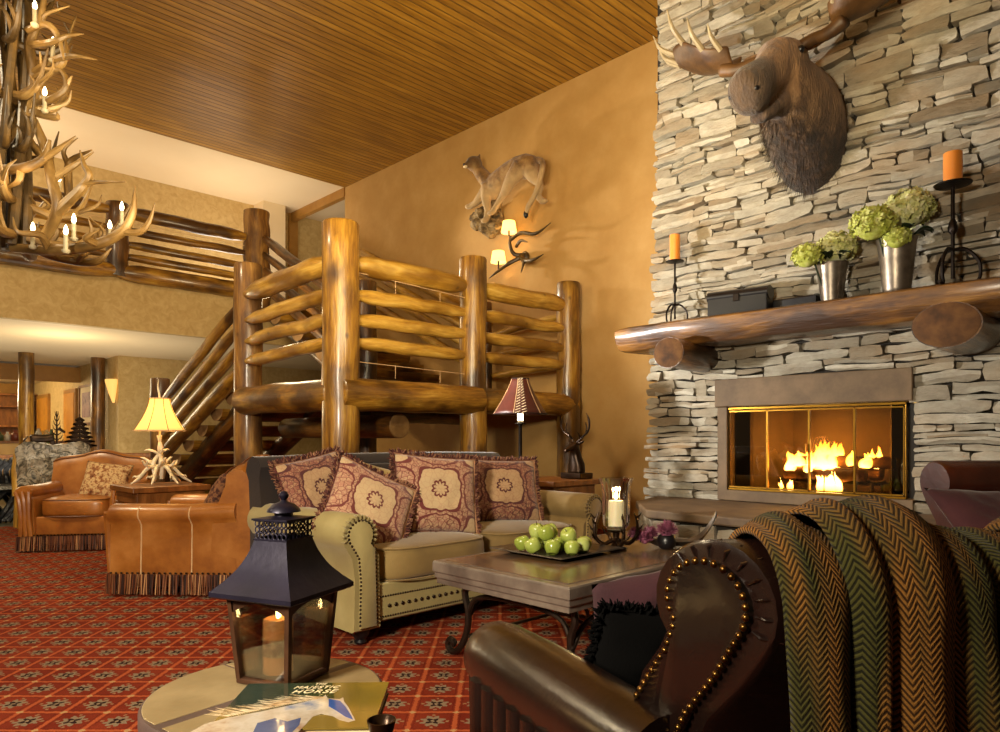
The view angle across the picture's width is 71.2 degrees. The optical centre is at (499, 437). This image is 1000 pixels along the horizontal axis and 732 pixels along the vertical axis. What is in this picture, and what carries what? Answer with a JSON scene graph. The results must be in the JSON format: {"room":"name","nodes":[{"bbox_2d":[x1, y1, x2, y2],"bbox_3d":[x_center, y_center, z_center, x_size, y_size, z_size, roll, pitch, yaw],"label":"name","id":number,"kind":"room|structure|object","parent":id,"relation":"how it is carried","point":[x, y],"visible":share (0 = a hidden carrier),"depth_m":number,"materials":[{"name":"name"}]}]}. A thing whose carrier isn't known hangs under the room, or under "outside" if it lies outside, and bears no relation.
{"room":"hotel lobby","nodes":[
{"label":"hotel lobby","id":0,"kind":"room"},
{"bbox_2d":[0,499,12,526],"bbox_3d":[-10.951,1.152,13.412,17.000,0.096,13.500,0,0,-44],"label":"floor","id":1,"kind":"structure","parent":0,"point":[2,503],"depth_m":9.07,"materials":[{"name":"carpet"}]},
{"bbox_2d":[0,457,13,522],"bbox_3d":[-6.613,0.643,9.354,0.820,0.929,0.816,0,0,-20],"label":"chair","id":2,"kind":"object","parent":1,"relation":"on","point":[6,513],"visible":0.16,"depth_m":9.14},
{"bbox_2d":[0,393,17,440],"bbox_3d":[-12.994,-0.013,17.235,2.250,2.225,0.430,0,0,-44],"label":"shelf unit","id":3,"kind":"object","parent":1,"relation":"on","point":[8,401],"visible":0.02,"depth_m":17.83,"materials":[{"name":"brown wood"}]},
{"bbox_2d":[18,352,34,444],"bbox_3d":[-8.671,-0.241,12.776,0.262,2.694,0.263,0,0,-44],"label":"log post","id":4,"kind":"object","parent":1,"relation":"on","point":[26,368],"visible":0.52,"depth_m":12.67,"materials":[{"name":"wood"}]},
{"bbox_2d":[0,441,63,473],"bbox_3d":[-9.781,0.578,13.644,2.100,1.045,0.700,0,0,-44],"label":"countertop","id":5,"kind":"structure","parent":1,"relation":"on","point":[6,447],"depth_m":13.49,"materials":[{"name":"brown wood"}]},
{"bbox_2d":[0,453,149,458],"bbox_3d":[-7.266,0.685,11.904,2.600,0.830,0.400,0,0,-44],"label":"console table","id":6,"kind":"object","parent":1,"relation":"on","point":[142,454],"visible":0.16,"depth_m":12.32,"materials":[{"name":"brown wood"}]},
{"bbox_2d":[23,427,64,444],"bbox_3d":[-7.546,0.042,11.563,0.606,0.453,0.116,0,0,-44],"label":"horse figurine","id":7,"kind":"object","parent":6,"relation":"on","point":[38,438],"visible":0.66,"depth_m":11.52,"materials":[{"name":"brown metal"}]},
{"bbox_2d":[64,414,96,447],"bbox_3d":[-7.176,-0.070,11.922,0.530,0.680,0.220,0,0,-44],"label":"tree","id":8,"kind":"object","parent":6,"relation":"on","point":[83,436],"visible":0.71,"depth_m":11.92,"materials":[{"name":"brown metal"}]},
{"bbox_2d":[90,357,105,451],"bbox_3d":[-7.834,-0.240,13.587,0.269,2.695,0.268,0,0,-44],"label":"log post","id":9,"kind":"object","parent":1,"relation":"on","point":[97,398],"visible":0.61,"depth_m":13.49,"materials":[{"name":"wood"}]},
{"bbox_2d":[170,392,321,493],"bbox_3d":[-3.911,0.441,9.900,1.324,2.111,4.152,0,0,-44],"label":"flight","id":10,"kind":"object","parent":1,"relation":"on","point":[205,452],"visible":0.37,"depth_m":9.24,"materials":[{"name":"wood"}]},
{"bbox_2d":[0,363,80,382],"bbox_3d":[-13.091,-1.360,11.331,11.030,0.320,0.140,0,0,-44],"label":"wall","id":11,"kind":"structure","parent":0,"point":[8,371],"depth_m":14.71,"materials":[{"name":"paint"}]},
{"bbox_2d":[34,356,115,450],"bbox_3d":[-9.833,-0.230,15.999,0.150,2.660,7.350,0,0,-44],"label":"wall","id":12,"kind":"structure","parent":0,"point":[55,389],"depth_m":14.85,"materials":[{"name":"paint"}]},
{"bbox_2d":[37,393,50,433],"bbox_3d":[-11.493,0.005,17.517,0.113,2.190,1.256,0,0,-44],"label":"door","id":13,"kind":"structure","parent":12,"relation":"in","point":[43,401],"depth_m":17.29,"materials":[{"name":"brown wood"}]},
{"bbox_2d":[63,388,77,443],"bbox_3d":[-9.651,0.005,15.624,0.113,2.190,1.032,0,0,-44],"label":"door","id":14,"kind":"structure","parent":12,"relation":"in","point":[70,396],"depth_m":15.55,"materials":[{"name":"brown wood"}]},
{"bbox_2d":[78,384,90,424],"bbox_3d":[-8.740,-0.700,14.740,0.040,0.850,1.056,0,0,-44],"label":"framed print","id":15,"kind":"object","parent":12,"relation":"attached to","point":[84,391],"visible":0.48,"depth_m":14.78,"materials":[{"name":"brown paper"}]},
{"bbox_2d":[105,379,117,402],"bbox_3d":[-7.368,-0.890,13.228,0.200,0.440,0.360,0,0,-44],"label":"wall sconce","id":16,"kind":"object","parent":12,"relation":"attached to","point":[111,384],"visible":1,"depth_m":13.16,"materials":[{"name":"glass"}]},
{"bbox_2d":[0,318,320,370],"bbox_3d":[-8.776,-1.590,11.176,17.000,0.060,6.140,0,0,-44],"label":"ceiling","id":17,"kind":"structure","parent":0,"point":[50,343],"depth_m":11.65,"materials":[{"name":"beige paint"}]},
{"bbox_2d":[0,264,321,345],"bbox_3d":[-7.758,-1.945,7.799,13.750,0.770,0.120,0,0,-44],"label":"wall","id":18,"kind":"structure","parent":0,"point":[26,294],"depth_m":9.88,"materials":[{"name":"paint"}]},
{"bbox_2d":[105,200,129,276],"bbox_3d":[-5.447,-2.818,9.938,0.319,1.059,0.320,0,0,-44],"label":"log post","id":19,"kind":"object","parent":18,"relation":"on","point":[118,256],"visible":0.57,"depth_m":9.81,"materials":[{"name":"wood"}]},
{"bbox_2d":[0,181,116,275],"bbox_3d":[-6.454,-2.780,8.875,3.122,1.104,0.274,0,0,-44],"label":"log railing","id":20,"kind":"object","parent":19,"relation":"attached to","point":[9,258],"visible":0.3,"depth_m":9.42,"materials":[{"name":"wood"}]},
{"bbox_2d":[116,208,246,296],"bbox_3d":[-4.715,-2.780,10.564,2.135,1.113,0.270,0,0,-44],"label":"log railing","id":21,"kind":"object","parent":19,"relation":"attached to","point":[138,274],"visible":0.78,"depth_m":10.48,"materials":[{"name":"wood"}]},
{"bbox_2d":[243,208,270,321],"bbox_3d":[-3.958,-2.784,11.351,0.444,1.808,0.436,0,0,-44],"label":"log post","id":22,"kind":"object","parent":18,"relation":"attached to","point":[255,220],"visible":0.48,"depth_m":11.18,"materials":[{"name":"wood"}]},
{"bbox_2d":[262,235,321,338],"bbox_3d":[-2.829,-2.061,10.256,0.164,2.574,3.180,0,0,-44],"label":"log railing","id":23,"kind":"object","parent":22,"relation":"attached to","point":[273,245],"visible":0.28,"depth_m":10.57,"materials":[{"name":"wood"}]},
{"bbox_2d":[270,310,438,382],"bbox_3d":[-2.308,-1.229,10.834,1.424,1.906,3.362,0,0,-44],"label":"flight","id":24,"kind":"object","parent":18,"relation":"attached to","point":[384,372],"visible":0.22,"depth_m":10.44,"materials":[{"name":"wood"}]},
{"bbox_2d":[10,152,321,299],"bbox_3d":[-8.040,-3.415,10.419,17.000,2.170,0.150,0,0,-44],"label":"wall","id":25,"kind":"structure","parent":0,"point":[168,199],"depth_m":12.48,"materials":[{"name":"paint"}]},
{"bbox_2d":[288,213,297,298],"bbox_3d":[-4.164,-3.415,14.036,0.180,2.170,0.070,0,0,-44],"label":"trim","id":26,"kind":"structure","parent":25,"relation":"attached to","point":[292,226],"depth_m":13.99,"materials":[{"name":"brown wood"}]},
{"bbox_2d":[116,356,321,465],"bbox_3d":[-5.132,-0.230,15.340,5.970,2.660,0.150,0,0,-44],"label":"wall","id":27,"kind":"structure","parent":0,"point":[133,374],"depth_m":13.58,"materials":[{"name":"paint"}]},
{"bbox_2d":[254,200,284,297],"bbox_3d":[-4.461,-3.415,13.516,0.450,2.170,0.400,0,0,-44],"label":"pier","id":28,"kind":"object","parent":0,"point":[277,211],"visible":0.36,"depth_m":13.40,"materials":[{"name":"beige paint"}]},
{"bbox_2d":[0,526,611,731],"bbox_3d":[-1.265,1.150,4.349,9.250,0.100,13.000,0,0,-44],"label":"floor","id":29,"kind":"structure","parent":0,"point":[75,656],"depth_m":3.68,"materials":[{"name":"carpet"}]},
{"bbox_2d":[11,441,89,528],"bbox_3d":[-5.631,0.571,8.851,0.901,1.058,0.422,0,0,-44],"label":"bench","id":30,"kind":"object","parent":29,"relation":"on","point":[32,462],"visible":0.56,"depth_m":8.78,"materials":[{"name":"fabric"}]},
{"bbox_2d":[13,449,152,551],"bbox_3d":[-4.219,0.611,7.187,1.042,0.978,0.960,0,0,-10],"label":"chair","id":31,"kind":"object","parent":29,"relation":"on","point":[53,512],"visible":0.67,"depth_m":6.78,"materials":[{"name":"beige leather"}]},
{"bbox_2d":[42,493,110,515],"bbox_3d":[-4.199,0.667,7.071,0.623,0.224,0.663,0,0,-10],"label":"seat cushion","id":32,"kind":"object","parent":31,"relation":"on","point":[62,504],"depth_m":6.77,"materials":[{"name":"orange leather"}]},
{"bbox_2d":[78,461,133,495],"bbox_3d":[-4.021,0.440,7.117,0.490,0.417,0.221,0,0,-4],"label":"pillow","id":33,"kind":"object","parent":31,"relation":"on","point":[98,478],"visible":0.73,"depth_m":7.07,"materials":[{"name":"fabric"}]},
{"bbox_2d":[150,378,169,503],"bbox_3d":[-4.704,0.138,9.658,0.263,1.932,0.270,0,0,-44],"label":"log post","id":34,"kind":"object","parent":29,"relation":"on","point":[164,383],"visible":0.31,"depth_m":9.55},
{"bbox_2d":[158,307,233,458],"bbox_3d":[-3.758,-0.610,8.655,0.184,1.868,2.676,0,0,-44],"label":"log railing","id":35,"kind":"object","parent":34,"relation":"attached to","point":[225,386],"visible":0.7,"depth_m":8.44,"materials":[{"name":"wood"}]},
{"bbox_2d":[110,481,210,503],"bbox_3d":[-2.901,0.749,5.967,0.620,0.702,0.620,0,0,-44],"label":"end table","id":36,"kind":"object","parent":29,"relation":"on","point":[159,492],"visible":0.35,"depth_m":5.75,"materials":[{"name":"brown wood"}]},
{"bbox_2d":[130,379,191,484],"bbox_3d":[-2.914,-0.059,5.976,0.464,0.888,0.453,0,0,-44],"label":"table lamp","id":37,"kind":"object","parent":36,"relation":"on","point":[159,415],"visible":1,"depth_m":5.90,"materials":[{"name":"beige fabric"}]},
{"bbox_2d":[103,454,270,595],"bbox_3d":[-2.214,0.611,5.320,1.075,0.978,1.042,0,0,2],"label":"chair","id":38,"kind":"object","parent":29,"relation":"on","point":[184,542],"visible":0.8,"depth_m":4.84,"materials":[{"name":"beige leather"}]},
{"bbox_2d":[204,473,227,502],"bbox_3d":[-2.051,0.440,5.159,0.249,0.396,0.460,0,0,-5],"label":"pillow","id":39,"kind":"object","parent":38,"relation":"on","point":[214,495],"visible":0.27,"depth_m":4.96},
{"bbox_2d":[233,261,262,465],"bbox_3d":[-2.766,-0.402,7.665,0.313,3.012,0.319,0,0,-44],"label":"log post","id":40,"kind":"object","parent":29,"relation":"on","point":[248,443],"visible":0.55,"depth_m":7.53,"materials":[{"name":"wood"}]},
{"bbox_2d":[138,658,381,731],"bbox_3d":[-0.462,0.801,1.385,0.456,0.597,0.456,0,0,-44],"label":"round side table","id":41,"kind":"object","parent":29,"relation":"on","point":[183,704],"visible":0.44,"depth_m":1.37,"materials":[{"name":"wood"}]},
{"bbox_2d":[209,491,353,684],"bbox_3d":[-0.452,0.305,1.460,0.205,0.390,0.205,0,0,23],"label":"candle lantern","id":42,"kind":"object","parent":41,"relation":"on","point":[281,599],"visible":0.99,"depth_m":1.41,"materials":[{"name":"metal"}]},
{"bbox_2d":[191,682,388,731],"bbox_3d":[-0.363,0.488,1.244,0.301,0.024,0.232,0,0,-2],"label":"picture book","id":43,"kind":"object","parent":41,"relation":"on","point":[343,706],"visible":1,"depth_m":1.23,"materials":[{"name":"paper"}]},
{"bbox_2d":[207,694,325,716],"bbox_3d":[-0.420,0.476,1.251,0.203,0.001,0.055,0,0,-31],"label":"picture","id":44,"kind":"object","parent":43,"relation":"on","point":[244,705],"depth_m":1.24},
{"bbox_2d":[191,695,354,731],"bbox_3d":[-0.372,0.477,1.171,0.270,0.001,0.141,0,0,-37],"label":"picture","id":45,"kind":"object","parent":43,"relation":"on","point":[246,713],"depth_m":1.20},
{"bbox_2d":[367,714,395,731],"bbox_3d":[-0.195,0.482,1.150,0.048,0.036,0.048,0,0,-44],"label":"bowl","id":46,"kind":"object","parent":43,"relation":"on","point":[379,722],"visible":1,"depth_m":1.16,"materials":[{"name":"ceramic"}]},
{"bbox_2d":[321,218,359,452],"bbox_3d":[-1.438,-0.420,6.296,0.349,3.055,0.362,0,0,-44],"label":"log post","id":47,"kind":"object","parent":29,"relation":"on","point":[340,236],"visible":0.73,"depth_m":6.15,"materials":[{"name":"wood"}]},
{"bbox_2d":[243,256,321,364],"bbox_3d":[-2.113,-1.229,6.920,1.735,0.928,0.232,0,0,43],"label":"log railing","id":48,"kind":"object","parent":47,"relation":"attached to","point":[309,270],"visible":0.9,"depth_m":6.81,"materials":[{"name":"wood"}]},
{"bbox_2d":[232,378,579,437],"bbox_3d":[-1.117,-0.275,8.193,3.601,0.556,2.696,0,0,-44],"label":"log beam","id":49,"kind":"structure","parent":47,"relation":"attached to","point":[393,405],"depth_m":6.93,"materials":[{"name":"wood"}]},
{"bbox_2d":[486,302,491,388],"bbox_3d":[-0.183,-1.123,9.516,0.170,1.451,0.168,0,0,-44],"label":"log post","id":50,"kind":"object","parent":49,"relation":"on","point":[489,304],"visible":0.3,"depth_m":9.45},
{"bbox_2d":[359,279,377,452],"bbox_3d":[-1.750,-0.471,9.112,0.297,3.154,0.290,0,0,-44],"label":"log post","id":51,"kind":"object","parent":29,"relation":"on","point":[366,370],"visible":0.3,"depth_m":8.99,"materials":[{"name":"wood"}]},
{"bbox_2d":[246,451,601,644],"bbox_3d":[-0.444,0.603,4.753,2.178,0.995,1.246,0,0,-44],"label":"sofa","id":52,"kind":"object","parent":29,"relation":"on","point":[395,579],"visible":0.41,"depth_m":3.92,"materials":[{"name":"beige fabric"}]},
{"bbox_2d":[267,445,339,507],"bbox_3d":[-1.108,0.324,4.225,0.199,0.558,0.600,0,0,39],"label":"pillow","id":53,"kind":"object","parent":52,"relation":"on","point":[304,478],"visible":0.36,"depth_m":4.12,"materials":[{"name":"fabric"}]},
{"bbox_2d":[311,449,420,543],"bbox_3d":[-0.755,0.403,4.035,0.727,0.675,0.295,0,0,-27],"label":"pillow","id":54,"kind":"object","parent":52,"relation":"on","point":[353,486],"visible":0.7,"depth_m":4.00,"materials":[{"name":"fabric"}]},
{"bbox_2d":[374,532,483,579],"bbox_3d":[-0.676,0.684,4.385,0.841,0.234,1.045,0,0,-44],"label":"seat cushion","id":55,"kind":"object","parent":52,"relation":"on","point":[412,557],"depth_m":3.93,"materials":[{"name":"beige fabric"}]},
{"bbox_2d":[387,447,481,533],"bbox_3d":[-0.404,0.350,4.405,0.663,0.590,0.232,0,0,-27],"label":"pillow","id":56,"kind":"object","parent":52,"relation":"on","point":[449,499],"visible":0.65,"depth_m":4.36,"materials":[{"name":"fabric"}]},
{"bbox_2d":[455,454,544,521],"bbox_3d":[0.006,0.374,4.955,0.666,0.534,0.244,0,0,-22],"label":"pillow","id":57,"kind":"object","parent":52,"relation":"on","point":[508,487],"visible":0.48,"depth_m":4.91,"materials":[{"name":"fabric"}]},
{"bbox_2d":[479,520,568,551],"bbox_3d":[-0.070,0.683,4.974,0.841,0.232,1.045,0,0,-44],"label":"seat cushion","id":58,"kind":"object","parent":52,"relation":"on","point":[494,532],"depth_m":4.54,"materials":[{"name":"beige fabric"}]},
{"bbox_2d":[459,255,486,451],"bbox_3d":[-0.286,-0.406,7.427,0.305,3.023,0.304,0,0,-44],"label":"log post","id":59,"kind":"object","parent":29,"relation":"on","point":[472,268],"visible":0.61,"depth_m":7.30,"materials":[{"name":"wood"}]},
{"bbox_2d":[359,256,467,359],"bbox_3d":[-0.853,-1.253,6.872,1.445,0.902,0.228,0,0,-43],"label":"log railing","id":60,"kind":"object","parent":59,"relation":"attached to","point":[375,268],"visible":0.87,"depth_m":6.77,"materials":[{"name":"wood"}]},
{"bbox_2d":[433,531,687,654],"bbox_3d":[0.539,0.851,3.677,1.580,0.501,1.005,0,0,-44],"label":"coffee table","id":61,"kind":"object","parent":29,"relation":"on","point":[564,587],"visible":0.55,"depth_m":3.23,"materials":[{"name":"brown wood"}]},
{"bbox_2d":[489,543,622,559],"bbox_3d":[0.295,0.585,3.655,0.500,0.028,0.500,0,0,-44],"label":"tray","id":62,"kind":"object","parent":61,"relation":"on","point":[595,548],"visible":0.57,"depth_m":3.62,"materials":[{"name":"wood"}]},
{"bbox_2d":[524,536,540,553],"bbox_3d":[0.167,0.551,3.589,0.087,0.090,0.087,0,0,-22],"label":"apple","id":63,"kind":"object","parent":62,"relation":"on","point":[532,545],"visible":0.98,"depth_m":3.56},
{"bbox_2d":[545,538,560,554],"bbox_3d":[0.266,0.550,3.528,0.083,0.087,0.083,0,0,-25],"label":"apple","id":64,"kind":"object","parent":62,"relation":"on","point":[552,547],"visible":1,"depth_m":3.50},
{"bbox_2d":[552,536,564,551],"bbox_3d":[0.290,0.552,3.600,0.088,0.088,0.088,0,0,-22],"label":"apple","id":65,"kind":"object","parent":62,"relation":"on","point":[557,538],"visible":0.34,"depth_m":3.57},
{"bbox_2d":[537,524,553,540],"bbox_3d":[0.234,0.485,3.583,0.088,0.088,0.087,0,0,-25],"label":"apple","id":66,"kind":"object","parent":65,"relation":"on","point":[545,532],"visible":0.98,"depth_m":3.55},
{"bbox_2d":[564,540,579,554],"bbox_3d":[0.363,0.551,3.519,0.080,0.083,0.079,0,0,-27],"label":"apple","id":67,"kind":"object","parent":62,"relation":"on","point":[571,547],"visible":1,"depth_m":3.49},
{"bbox_2d":[560,527,576,541],"bbox_3d":[0.349,0.497,3.561,0.086,0.086,0.084,0,0,-12],"label":"apple","id":68,"kind":"object","parent":67,"relation":"on","point":[568,533],"visible":0.84,"depth_m":3.53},
{"bbox_2d":[589,478,642,550],"bbox_3d":[0.625,0.406,3.760,0.249,0.385,0.249,0,0,34],"label":"hurricane candle holder","id":69,"kind":"object","parent":61,"relation":"on","point":[615,523],"visible":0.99,"depth_m":3.73,"materials":[{"name":"brown metal"}]},
{"bbox_2d":[608,491,623,526],"bbox_3d":[0.625,0.385,3.760,0.084,0.207,0.084,0,0,-44],"label":"candle","id":70,"kind":"object","parent":69,"relation":"on","point":[615,507],"depth_m":3.73,"materials":[{"name":"white wax"}]},
{"bbox_2d":[654,519,678,549],"bbox_3d":[0.901,0.519,3.778,0.132,0.159,0.133,0,0,-44],"label":"flower bowl","id":71,"kind":"object","parent":61,"relation":"on","point":[666,540],"visible":1,"depth_m":3.75,"materials":[{"name":"ceramic"}]},
{"bbox_2d":[650,512,716,545],"bbox_3d":[0.988,0.497,3.833,0.403,0.192,0.110,0,0,0],"label":"dish","id":72,"kind":"object","parent":61,"relation":"on","point":[679,542],"visible":0.59,"depth_m":3.85,"materials":[{"name":"grey metal"}]},
{"bbox_2d":[626,525,658,543],"bbox_3d":[0.793,0.526,3.830,0.178,0.100,0.160,0,0,40],"label":"bunch","id":73,"kind":"object","parent":72,"relation":"in","point":[645,536],"visible":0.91,"depth_m":3.81,"materials":[{"name":"purple plant"}]},
{"bbox_2d":[556,280,579,476],"bbox_3d":[0.832,-0.397,8.508,0.292,3.001,0.300,0,0,-44],"label":"log post","id":74,"kind":"object","parent":29,"relation":"on","point":[568,377],"visible":0.63,"depth_m":8.39,"materials":[{"name":"wood"}]},
{"bbox_2d":[492,315,557,377],"bbox_3d":[0.329,-1.175,9.086,1.334,0.738,0.106,0,0,45],"label":"log railing","id":75,"kind":"object","parent":74,"relation":"attached to","point":[519,371],"visible":0.5,"depth_m":9.15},
{"bbox_2d":[486,283,565,368],"bbox_3d":[0.274,-1.260,7.966,1.464,0.912,0.213,0,0,-44],"label":"log railing","id":76,"kind":"object","parent":74,"relation":"attached to","point":[496,292],"visible":0.88,"depth_m":7.87,"materials":[{"name":"wood"}]},
{"bbox_2d":[538,476,600,493],"bbox_3d":[0.438,0.726,6.033,0.620,0.748,0.620,0,0,-44],"label":"end table","id":77,"kind":"object","parent":29,"relation":"on","point":[552,483],"visible":0.16,"depth_m":5.82,"materials":[{"name":"brown wood"}]},
{"bbox_2d":[493,378,547,457],"bbox_3d":[0.177,-0.085,6.086,0.478,0.870,0.478,0,0,23],"label":"table lamp","id":78,"kind":"object","parent":77,"relation":"on","point":[520,399],"visible":0.98,"depth_m":5.97,"materials":[{"name":"fabric"}]},
{"bbox_2d":[560,413,592,478],"bbox_3d":[0.640,0.069,6.039,0.225,0.562,0.364,0,0,-39],"label":"bust","id":79,"kind":"object","parent":77,"relation":"on","point":[576,465],"visible":1,"depth_m":6.00,"materials":[{"name":"wood"}]},
{"bbox_2d":[463,538,999,731],"bbox_3d":[0.652,0.628,1.531,1.462,0.944,1.065,0,0,-3],"label":"leather armchair","id":80,"kind":"object","parent":29,"relation":"on","point":[719,664],"visible":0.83,"depth_m":1.12,"materials":[{"name":"brown leather"}]},
{"bbox_2d":[583,598,666,687],"bbox_3d":[0.371,0.537,1.599,0.450,0.397,0.196,0,0,-15],"label":"pillow","id":81,"kind":"object","parent":80,"relation":"on","point":[624,639],"visible":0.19,"depth_m":1.50,"materials":[{"name":"black fabric"}]},
{"bbox_2d":[591,570,660,618],"bbox_3d":[0.439,0.500,1.862,0.486,0.396,0.192,0,0,-18],"label":"pillow","id":82,"kind":"object","parent":80,"relation":"on","point":[637,588],"visible":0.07,"depth_m":1.74,"materials":[{"name":"fabric"}]},
{"bbox_2d":[728,495,999,731],"bbox_3d":[0.675,0.572,1.091,0.592,0.966,0.364,0,0,-3],"label":"throw","id":83,"kind":"object","parent":80,"relation":"on","point":[890,614],"visible":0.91,"depth_m":0.96,"materials":[{"name":"fabric"}]},
{"bbox_2d":[636,496,936,538],"bbox_3d":[2.234,0.826,4.835,1.225,0.581,3.417,0,0,-44],"label":"hearth","id":84,"kind":"object","parent":29,"relation":"on","point":[691,516],"visible":0.16,"depth_m":5.15,"materials":[{"name":"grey stone"}]},
{"bbox_2d":[715,367,918,511],"bbox_3d":[2.629,0.015,5.709,0.710,1.030,1.520,0,0,-44],"label":"fireplace","id":85,"kind":"object","parent":84,"relation":"on","point":[753,443],"depth_m":5.75,"materials":[{"name":"brown stone"}]},
{"bbox_2d":[783,466,867,481],"bbox_3d":[2.626,0.290,5.646,0.128,0.123,0.652,0,0,-40],"label":"firewood","id":86,"kind":"object","parent":85,"relation":"on","point":[843,474],"visible":0.83,"depth_m":5.58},
{"bbox_2d":[779,458,878,490],"bbox_3d":[2.694,0.218,5.684,0.341,0.416,0.755,0,0,-44],"label":"fire","id":87,"kind":"object","parent":85,"relation":"in","point":[829,482],"visible":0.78,"depth_m":5.59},
{"bbox_2d":[796,464,884,480],"bbox_3d":[2.780,0.277,5.733,0.138,0.127,0.673,0,0,-44],"label":"firewood","id":88,"kind":"object","parent":85,"relation":"on","point":[873,474],"visible":0.18,"depth_m":5.49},
{"bbox_2d":[811,455,895,468],"bbox_3d":[2.817,0.195,5.599,0.632,0.108,0.118,0,0,43],"label":"firewood","id":89,"kind":"object","parent":88,"relation":"on","point":[882,462],"visible":0.72,"depth_m":5.50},
{"bbox_2d":[782,453,832,464],"bbox_3d":[2.574,0.177,5.833,0.086,0.104,0.442,0,0,-35],"label":"firewood","id":90,"kind":"object","parent":89,"relation":"on","point":[803,459],"visible":0.76,"depth_m":5.82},
{"bbox_2d":[920,460,999,527],"bbox_3d":[2.559,0.604,3.022,1.154,0.993,0.943,0,0,-8],"label":"leather armchair","id":91,"kind":"object","parent":29,"relation":"on","point":[974,475],"visible":0.2,"depth_m":3.28,"materials":[{"name":"brown leather"}]},
{"bbox_2d":[924,488,999,528],"bbox_3d":[1.979,0.360,2.700,0.518,0.317,0.337,0,0,-8],"label":"pillow","id":92,"kind":"object","parent":91,"relation":"on","point":[968,508],"visible":0.59,"depth_m":2.72,"materials":[{"name":"fabric"}]},
{"bbox_2d":[291,188,344,221],"bbox_3d":[-3.484,-4.420,13.308,0.100,0.160,2.060,0,0,-44],"label":"beam","id":93,"kind":"structure","parent":0,"point":[335,197],"depth_m":13.20,"materials":[{"name":"brown wood"}]},
{"bbox_2d":[0,0,657,221],"bbox_3d":[-2.654,-4.550,4.881,17.000,0.100,15.700,0,0,-44],"label":"ceiling","id":94,"kind":"structure","parent":0,"point":[341,93],"depth_m":8.71,"materials":[{"name":"brown wood"}]},
{"bbox_2d":[0,0,154,266],"bbox_3d":[-2.981,-2.789,4.291,1.259,3.423,1.594,0,0,-44],"label":"antler chandelier","id":95,"kind":"object","parent":94,"relation":"hanging from","point":[19,44],"visible":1,"depth_m":4.29,"materials":[{"name":"metal"}]},
{"bbox_2d":[345,38,908,530],"bbox_3d":[1.951,-1.700,7.784,0.150,5.600,13.440,0,0,-44],"label":"wall","id":96,"kind":"structure","parent":0,"point":[592,131],"depth_m":8.77,"materials":[{"name":"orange paint"}]},
{"bbox_2d":[359,247,492,379],"bbox_3d":[-1.491,-2.171,11.000,0.159,2.755,3.978,0,0,-44],"label":"log railing","id":97,"kind":"object","parent":96,"relation":"attached to","point":[400,289],"visible":0.23,"depth_m":10.61,"materials":[{"name":"wood"}]},
{"bbox_2d":[463,153,547,238],"bbox_3d":[0.116,-3.279,9.222,1.554,1.137,0.567,0,0,44],"label":"lion","id":98,"kind":"object","parent":96,"relation":"attached to","point":[488,219],"visible":1,"depth_m":9.20},
{"bbox_2d":[489,219,550,277],"bbox_3d":[0.312,-2.503,9.127,0.326,0.731,1.083,0,0,-44],"label":"sconce","id":99,"kind":"object","parent":96,"relation":"attached to","point":[498,258],"visible":1,"depth_m":9.22,"materials":[{"name":"metal"}]},
{"bbox_2d":[643,0,999,514],"bbox_3d":[2.894,-1.932,5.023,0.146,5.107,4.376,0,0,-44],"label":"wall","id":100,"kind":"structure","parent":0,"point":[911,73],"depth_m":5.33,"materials":[{"name":"stone"}]},
{"bbox_2d":[653,0,888,201],"bbox_3d":[2.046,-2.566,5.105,1.938,1.496,1.237,0,0,23],"label":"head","id":101,"kind":"object","parent":100,"relation":"attached to","point":[799,109],"visible":0.99,"depth_m":5.07},
{"bbox_2d":[614,276,999,372],"bbox_3d":[2.343,-0.774,5.173,0.628,0.432,3.450,0,0,-44],"label":"mantel shelf","id":102,"kind":"object","parent":100,"relation":"attached to","point":[961,317],"visible":1,"depth_m":4.94,"materials":[{"name":"wood"}]},
{"bbox_2d":[666,233,687,321],"bbox_3d":[1.559,-1.385,6.100,0.218,0.790,0.249,0,0,26],"label":"candlestick","id":103,"kind":"object","parent":102,"relation":"on","point":[675,259],"visible":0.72,"depth_m":6.08,"materials":[{"name":"metal"}]},
{"bbox_2d":[670,233,679,258],"bbox_3d":[1.532,-1.663,6.113,0.090,0.234,0.090,0,0,26],"label":"candle","id":104,"kind":"object","parent":103,"relation":"on","point":[674,238],"depth_m":6.07,"materials":[{"name":"orange wax"}]},
{"bbox_2d":[706,285,773,315],"bbox_3d":[1.950,-1.101,5.678,0.490,0.220,0.192,0,0,38],"label":"box","id":105,"kind":"object","parent":102,"relation":"on","point":[759,297],"visible":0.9,"depth_m":5.59,"materials":[{"name":"black paint"}]},
{"bbox_2d":[773,294,820,307],"bbox_3d":[2.317,-1.041,5.449,0.120,0.100,0.340,0,0,-44],"label":"book","id":106,"kind":"object","parent":102,"relation":"on","point":[809,298],"visible":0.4,"depth_m":5.39,"materials":[{"name":"paint"}]},
{"bbox_2d":[790,229,860,300],"bbox_3d":[2.400,-1.262,5.149,0.448,0.542,0.410,0,0,-44],"label":"vase","id":107,"kind":"object","parent":102,"relation":"on","point":[833,249],"visible":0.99,"depth_m":5.10,"materials":[{"name":"silver metal"}]},
{"bbox_2d":[847,186,937,291],"bbox_3d":[2.686,-1.356,4.759,0.615,0.730,0.369,0,0,-20],"label":"hydrangea flowers","id":108,"kind":"object","parent":102,"relation":"on","point":[892,221],"visible":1,"depth_m":4.69,"materials":[{"name":"green plant"}]},
{"bbox_2d":[933,149,982,284],"bbox_3d":[2.996,-1.425,4.541,0.306,0.879,0.349,0,0,26],"label":"candlestick","id":109,"kind":"object","parent":102,"relation":"on","point":[953,179],"visible":0.84,"depth_m":4.53,"materials":[{"name":"metal"}]},
{"bbox_2d":[943,149,962,180],"bbox_3d":[2.958,-1.760,4.560,0.110,0.209,0.110,0,0,26],"label":"candle","id":110,"kind":"object","parent":109,"relation":"on","point":[952,159],"depth_m":4.52,"materials":[{"name":"orange wax"}]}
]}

